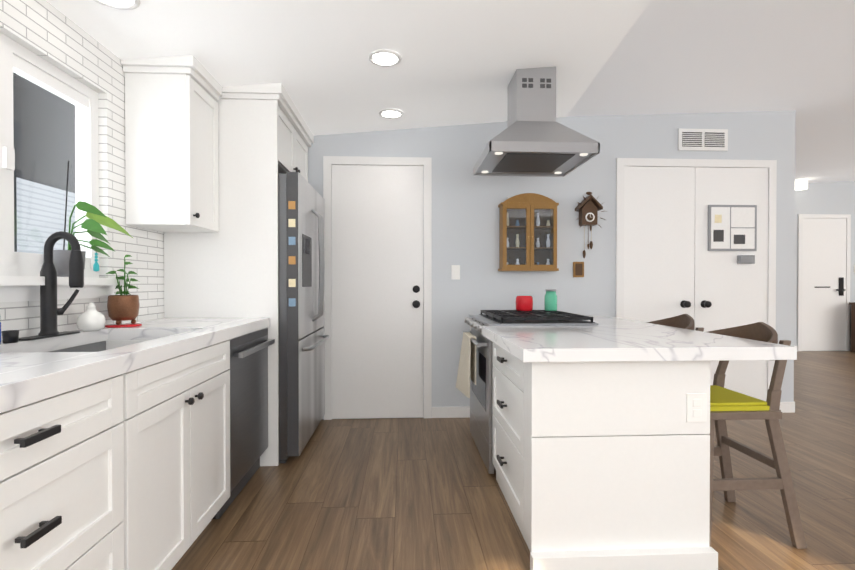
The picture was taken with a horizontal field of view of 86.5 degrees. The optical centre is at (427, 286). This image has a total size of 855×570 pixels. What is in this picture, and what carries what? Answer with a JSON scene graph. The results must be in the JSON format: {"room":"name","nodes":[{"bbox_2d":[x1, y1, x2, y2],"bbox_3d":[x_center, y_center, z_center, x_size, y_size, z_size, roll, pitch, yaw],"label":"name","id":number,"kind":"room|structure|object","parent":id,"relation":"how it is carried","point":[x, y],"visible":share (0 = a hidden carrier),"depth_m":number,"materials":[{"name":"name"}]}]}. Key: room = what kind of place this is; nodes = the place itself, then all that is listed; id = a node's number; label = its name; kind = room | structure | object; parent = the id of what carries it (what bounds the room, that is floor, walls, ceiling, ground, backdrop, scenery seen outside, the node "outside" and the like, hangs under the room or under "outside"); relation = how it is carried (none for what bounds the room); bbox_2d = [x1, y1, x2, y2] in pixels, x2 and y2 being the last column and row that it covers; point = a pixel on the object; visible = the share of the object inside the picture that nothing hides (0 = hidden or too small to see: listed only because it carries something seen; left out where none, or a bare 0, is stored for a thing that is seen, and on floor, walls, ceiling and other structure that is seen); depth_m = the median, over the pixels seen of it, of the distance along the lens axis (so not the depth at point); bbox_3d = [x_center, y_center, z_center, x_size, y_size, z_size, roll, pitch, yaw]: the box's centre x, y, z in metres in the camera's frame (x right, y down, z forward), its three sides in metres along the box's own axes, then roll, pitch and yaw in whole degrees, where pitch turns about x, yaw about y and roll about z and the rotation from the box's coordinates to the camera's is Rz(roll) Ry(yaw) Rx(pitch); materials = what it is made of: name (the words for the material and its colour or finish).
{"room":"kitchen","nodes":[
{"label":"kitchen","id":0,"kind":"room"},
{"bbox_2d":[0,0,163,340],"bbox_3d":[-1.514,-0.331,0.513,0.225,2.900,6.620,0,0,-3],"label":"wall","id":1,"kind":"structure","parent":0,"point":[49,33],"depth_m":2.17,"materials":[{"name":"tile"}]},
{"bbox_2d":[0,32,98,277],"bbox_3d":[-1.581,-0.488,1.360,0.080,0.900,1.720,0,0,-3],"label":"window","id":2,"kind":"structure","parent":1,"relation":"in","point":[22,61],"depth_m":1.86,"materials":[{"name":"plastic"}]},
{"bbox_2d":[53,161,133,276],"bbox_3d":[-1.457,-0.294,1.999,0.275,0.500,0.291,0,0,-3],"label":"plant","id":3,"kind":"object","parent":1,"relation":"on","point":[94,221],"visible":0.79,"depth_m":1.94,"materials":[{"name":"green plant"}]},
{"bbox_2d":[121,55,221,232],"bbox_3d":[-1.399,-0.763,2.540,0.362,0.870,0.408,0,0,-3],"label":"upper cabinet","id":4,"kind":"object","parent":1,"relation":"attached to","point":[171,148],"visible":1,"depth_m":2.37,"materials":[{"name":"white wood"}]},
{"bbox_2d":[46,0,854,182],"bbox_3d":[4.118,-1.504,3.191,11.755,0.691,11.400,0,0,-3],"label":"ceiling","id":5,"kind":"structure","parent":0,"point":[461,62],"depth_m":2.64,"materials":[{"name":"paint"}]},
{"bbox_2d":[93,0,140,9],"bbox_3d":[-1.281,-1.181,1.831,0.210,0.014,0.210,0,0,-3],"label":"recessed light","id":6,"kind":"object","parent":5,"relation":"in","point":[125,4],"visible":0.98,"depth_m":1.89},
{"bbox_2d":[368,49,401,66],"bbox_3d":[-0.240,-1.286,2.555,0.190,0.014,0.190,0,0,-3],"label":"recessed light","id":7,"kind":"object","parent":5,"relation":"in","point":[385,58],"visible":1,"depth_m":2.55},
{"bbox_2d":[379,109,403,118],"bbox_3d":[-0.273,-1.294,3.394,0.190,0.014,0.190,0,0,-3],"label":"recessed light","id":8,"kind":"object","parent":5,"relation":"in","point":[391,113],"visible":1,"depth_m":3.38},
{"bbox_2d":[474,66,599,176],"bbox_3d":[0.680,-1.107,2.987,0.664,0.612,0.605,0,0,-3],"label":"range hood","id":9,"kind":"object","parent":5,"relation":"hanging from","point":[534,138],"visible":0.98,"depth_m":2.86,"materials":[{"name":"silver metal"}]},
{"bbox_2d":[795,179,807,189],"bbox_3d":[5.938,-1.626,7.240,0.190,0.145,0.190,0,0,-3],"label":"hall ceiling light","id":10,"kind":"object","parent":5,"relation":"attached to","point":[801,184],"visible":0.79,"depth_m":7.17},
{"bbox_2d":[172,351,854,569],"bbox_3d":[3.969,1.127,3.204,12.055,0.060,11.400,0,0,-3],"label":"floor","id":11,"kind":"structure","parent":0,"point":[388,494],"depth_m":2.32,"materials":[{"name":"brown wood"}]},
{"bbox_2d":[0,317,269,569],"bbox_3d":[-1.187,0.654,1.346,0.661,0.913,2.833,0,0,-3],"label":"base cabinet","id":12,"kind":"object","parent":11,"relation":"on","point":[114,448],"depth_m":1.35,"materials":[{"name":"wood"}]},
{"bbox_2d":[2,330,18,342],"bbox_3d":[-1.452,0.173,1.582,0.046,0.042,0.046,0,0,-3],"label":"cup","id":13,"kind":"object","parent":12,"relation":"on","point":[10,336],"visible":1,"depth_m":1.57,"materials":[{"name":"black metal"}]},
{"bbox_2d":[18,231,83,340],"bbox_3d":[-1.424,-0.012,1.767,0.160,0.409,0.250,0,0,-3],"label":"faucet","id":14,"kind":"object","parent":12,"relation":"on","point":[50,311],"visible":1,"depth_m":1.75,"materials":[{"name":"black metal"}]},
{"bbox_2d":[76,303,105,331],"bbox_3d":[-1.463,0.130,1.977,0.104,0.123,0.104,0,0,-3],"label":"vase","id":15,"kind":"object","parent":12,"relation":"on","point":[91,318],"visible":1,"depth_m":1.95,"materials":[{"name":"white ceramic"}]},
{"bbox_2d":[105,255,141,327],"bbox_3d":[-1.469,0.016,2.196,0.150,0.346,0.150,0,0,-3],"label":"planter","id":16,"kind":"object","parent":12,"relation":"on","point":[121,307],"visible":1,"depth_m":2.16,"materials":[{"name":"brown ceramic"}]},
{"bbox_2d":[164,83,313,465],"bbox_3d":[-1.260,-0.070,3.222,0.710,2.330,0.989,0,0,-3],"label":"surround","id":17,"kind":"object","parent":11,"relation":"on","point":[229,269],"visible":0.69,"depth_m":2.76,"materials":[{"name":"white wood"}]},
{"bbox_2d":[212,327,274,518],"bbox_3d":[-1.231,0.673,2.447,0.652,0.853,0.613,0,0,-3],"label":"dishwasher","id":18,"kind":"object","parent":11,"relation":"on","point":[248,369],"visible":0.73,"depth_m":2.40,"materials":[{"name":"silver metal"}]},
{"bbox_2d":[278,172,329,462],"bbox_3d":[-1.167,0.190,3.245,0.842,1.807,0.912,0,0,-3],"label":"fridge","id":19,"kind":"object","parent":11,"relation":"on","point":[303,337],"visible":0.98,"depth_m":2.83,"materials":[{"name":"metal"}]},
{"bbox_2d":[456,310,598,473],"bbox_3d":[0.586,0.634,2.989,0.767,0.924,0.766,0,0,-3],"label":"range","id":20,"kind":"object","parent":11,"relation":"on","point":[474,380],"visible":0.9,"depth_m":2.84,"materials":[{"name":"silver metal"}]},
{"bbox_2d":[516,296,532,310],"bbox_3d":[0.694,0.116,3.256,0.124,0.105,0.122,0,0,-3],"label":"candle jar","id":21,"kind":"object","parent":20,"relation":"on","point":[524,303],"visible":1,"depth_m":3.21,"materials":[{"name":"red glass"}]},
{"bbox_2d":[544,289,556,310],"bbox_3d":[0.884,0.093,3.255,0.088,0.152,0.087,0,0,-3],"label":"mason jar","id":22,"kind":"object","parent":20,"relation":"on","point":[550,300],"visible":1,"depth_m":3.22,"materials":[{"name":"teal glass"}]},
{"bbox_2d":[484,336,725,569],"bbox_3d":[0.714,0.686,2.575,0.756,0.828,1.652,0,0,-3],"label":"kitchen island","id":23,"kind":"object","parent":11,"relation":"on","point":[600,446],"depth_m":1.79,"materials":[{"name":"wood"}]},
{"bbox_2d":[482,316,796,363],"bbox_3d":[0.840,0.247,2.556,1.060,0.050,1.696,0,0,-3],"label":"island countertop","id":24,"kind":"structure","parent":23,"relation":"on","point":[615,340],"depth_m":1.80,"materials":[{"name":"white stone"}]},
{"bbox_2d":[646,314,703,331],"bbox_3d":[1.335,0.630,2.692,0.463,0.942,0.436,0,0,-3],"label":"bar stool","id":25,"kind":"object","parent":11,"relation":"on","point":[685,321],"visible":0.1,"depth_m":2.73,"materials":[{"name":"brown wood"}]},
{"bbox_2d":[708,322,806,548],"bbox_3d":[1.364,0.635,2.123,0.463,0.942,0.436,0,0,-3],"label":"bar stool","id":26,"kind":"object","parent":11,"relation":"on","point":[726,404],"visible":0.56,"depth_m":1.95,"materials":[{"name":"brown wood"}]},
{"bbox_2d":[849,302,854,351],"bbox_3d":[7.219,0.659,7.265,0.540,0.810,0.460,0,0,-3],"label":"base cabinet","id":27,"kind":"object","parent":11,"relation":"on","point":[852,326],"visible":1,"depth_m":7.43,"materials":[{"name":"brown wood"}]},
{"bbox_2d":[308,111,795,418],"bbox_3d":[0.698,-0.358,3.883,4.995,2.900,0.120,0,0,-3],"label":"wall","id":28,"kind":"structure","parent":0,"point":[466,202],"depth_m":3.84,"materials":[{"name":"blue paint"}]},
{"bbox_2d":[323,156,431,419],"bbox_3d":[-0.409,0.010,3.731,0.888,2.165,0.073,0,0,-3],"label":"door","id":29,"kind":"structure","parent":28,"relation":"attached to","point":[373,238],"depth_m":3.76,"materials":[{"name":"white wood"}]},
{"bbox_2d":[432,406,469,417],"bbox_3d":[0.818,1.047,3.833,1.566,0.090,0.013,0,0,-3],"label":"baseboard","id":30,"kind":"structure","parent":28,"relation":"attached to","point":[464,411],"depth_m":3.79,"materials":[{"name":"white wood"}]},
{"bbox_2d":[451,265,459,279],"bbox_3d":[0.236,-0.123,3.794,0.072,0.120,0.009,0,0,-3],"label":"light switch","id":31,"kind":"object","parent":28,"relation":"attached to","point":[455,272],"visible":1,"depth_m":3.79,"materials":[{"name":"white plastic"}]},
{"bbox_2d":[498,193,558,270],"bbox_3d":[0.832,-0.450,3.755,0.474,0.635,0.144,0,0,-3],"label":"curio cabinet","id":32,"kind":"object","parent":28,"relation":"attached to","point":[527,231],"visible":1,"depth_m":3.71,"materials":[{"name":"brown wood"}]},
{"bbox_2d":[573,262,583,276],"bbox_3d":[1.278,-0.148,3.844,0.090,0.130,0.017,0,0,-3],"label":"frame","id":33,"kind":"object","parent":28,"relation":"attached to","point":[578,269],"visible":1,"depth_m":3.84,"materials":[{"name":"brown wood"}]},
{"bbox_2d":[575,192,606,257],"bbox_3d":[1.349,-0.518,3.802,0.290,0.556,0.103,0,0,-3],"label":"cuckoo clock","id":34,"kind":"object","parent":28,"relation":"attached to","point":[590,206],"visible":1,"depth_m":3.77,"materials":[{"name":"brown wood"}]},
{"bbox_2d":[615,158,776,400],"bbox_3d":[2.308,-0.001,3.872,1.410,2.185,0.073,0,0,-3],"label":"double door","id":35,"kind":"structure","parent":28,"relation":"attached to","point":[669,264],"depth_m":3.89,"materials":[{"name":"white wood"}]},
{"bbox_2d":[708,205,756,250],"bbox_3d":[2.617,-0.506,3.899,0.426,0.395,0.019,0,0,-3],"label":"bulletin board","id":36,"kind":"object","parent":35,"relation":"attached to","point":[732,227],"visible":1,"depth_m":3.89,"materials":[{"name":"paper"}]},
{"bbox_2d":[737,255,754,263],"bbox_3d":[2.735,-0.236,3.901,0.135,0.072,0.032,0,0,-3],"label":"wall device","id":37,"kind":"object","parent":35,"relation":"attached to","point":[745,259],"visible":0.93,"depth_m":3.89,"materials":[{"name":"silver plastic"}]},
{"bbox_2d":[678,128,727,150],"bbox_3d":[2.362,-1.262,3.890,0.435,0.183,0.020,0,0,-3],"label":"air vent","id":38,"kind":"object","parent":28,"relation":"in","point":[703,139],"visible":1,"depth_m":3.89,"materials":[{"name":"white metal"}]},
{"bbox_2d":[794,181,854,350],"bbox_3d":[6.171,-0.388,7.573,7.200,2.900,0.120,0,0,-3],"label":"wall","id":39,"kind":"structure","parent":0,"point":[827,198],"depth_m":7.53,"materials":[{"name":"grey paint"}]},
{"bbox_2d":[797,214,850,350],"bbox_3d":[6.570,-0.070,7.505,0.900,2.265,0.059,0,0,-3],"label":"door","id":40,"kind":"structure","parent":39,"relation":"attached to","point":[823,288],"depth_m":7.52,"materials":[{"name":"white wood"}]},
{"label":"outside","id":41,"kind":"structure","parent":0,"visible":0},
{"bbox_2d":[13,72,75,253],"bbox_3d":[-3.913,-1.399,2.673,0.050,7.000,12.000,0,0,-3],"label":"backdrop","id":42,"kind":"structure","parent":41,"point":[50,187],"depth_m":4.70,"materials":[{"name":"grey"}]}
]}

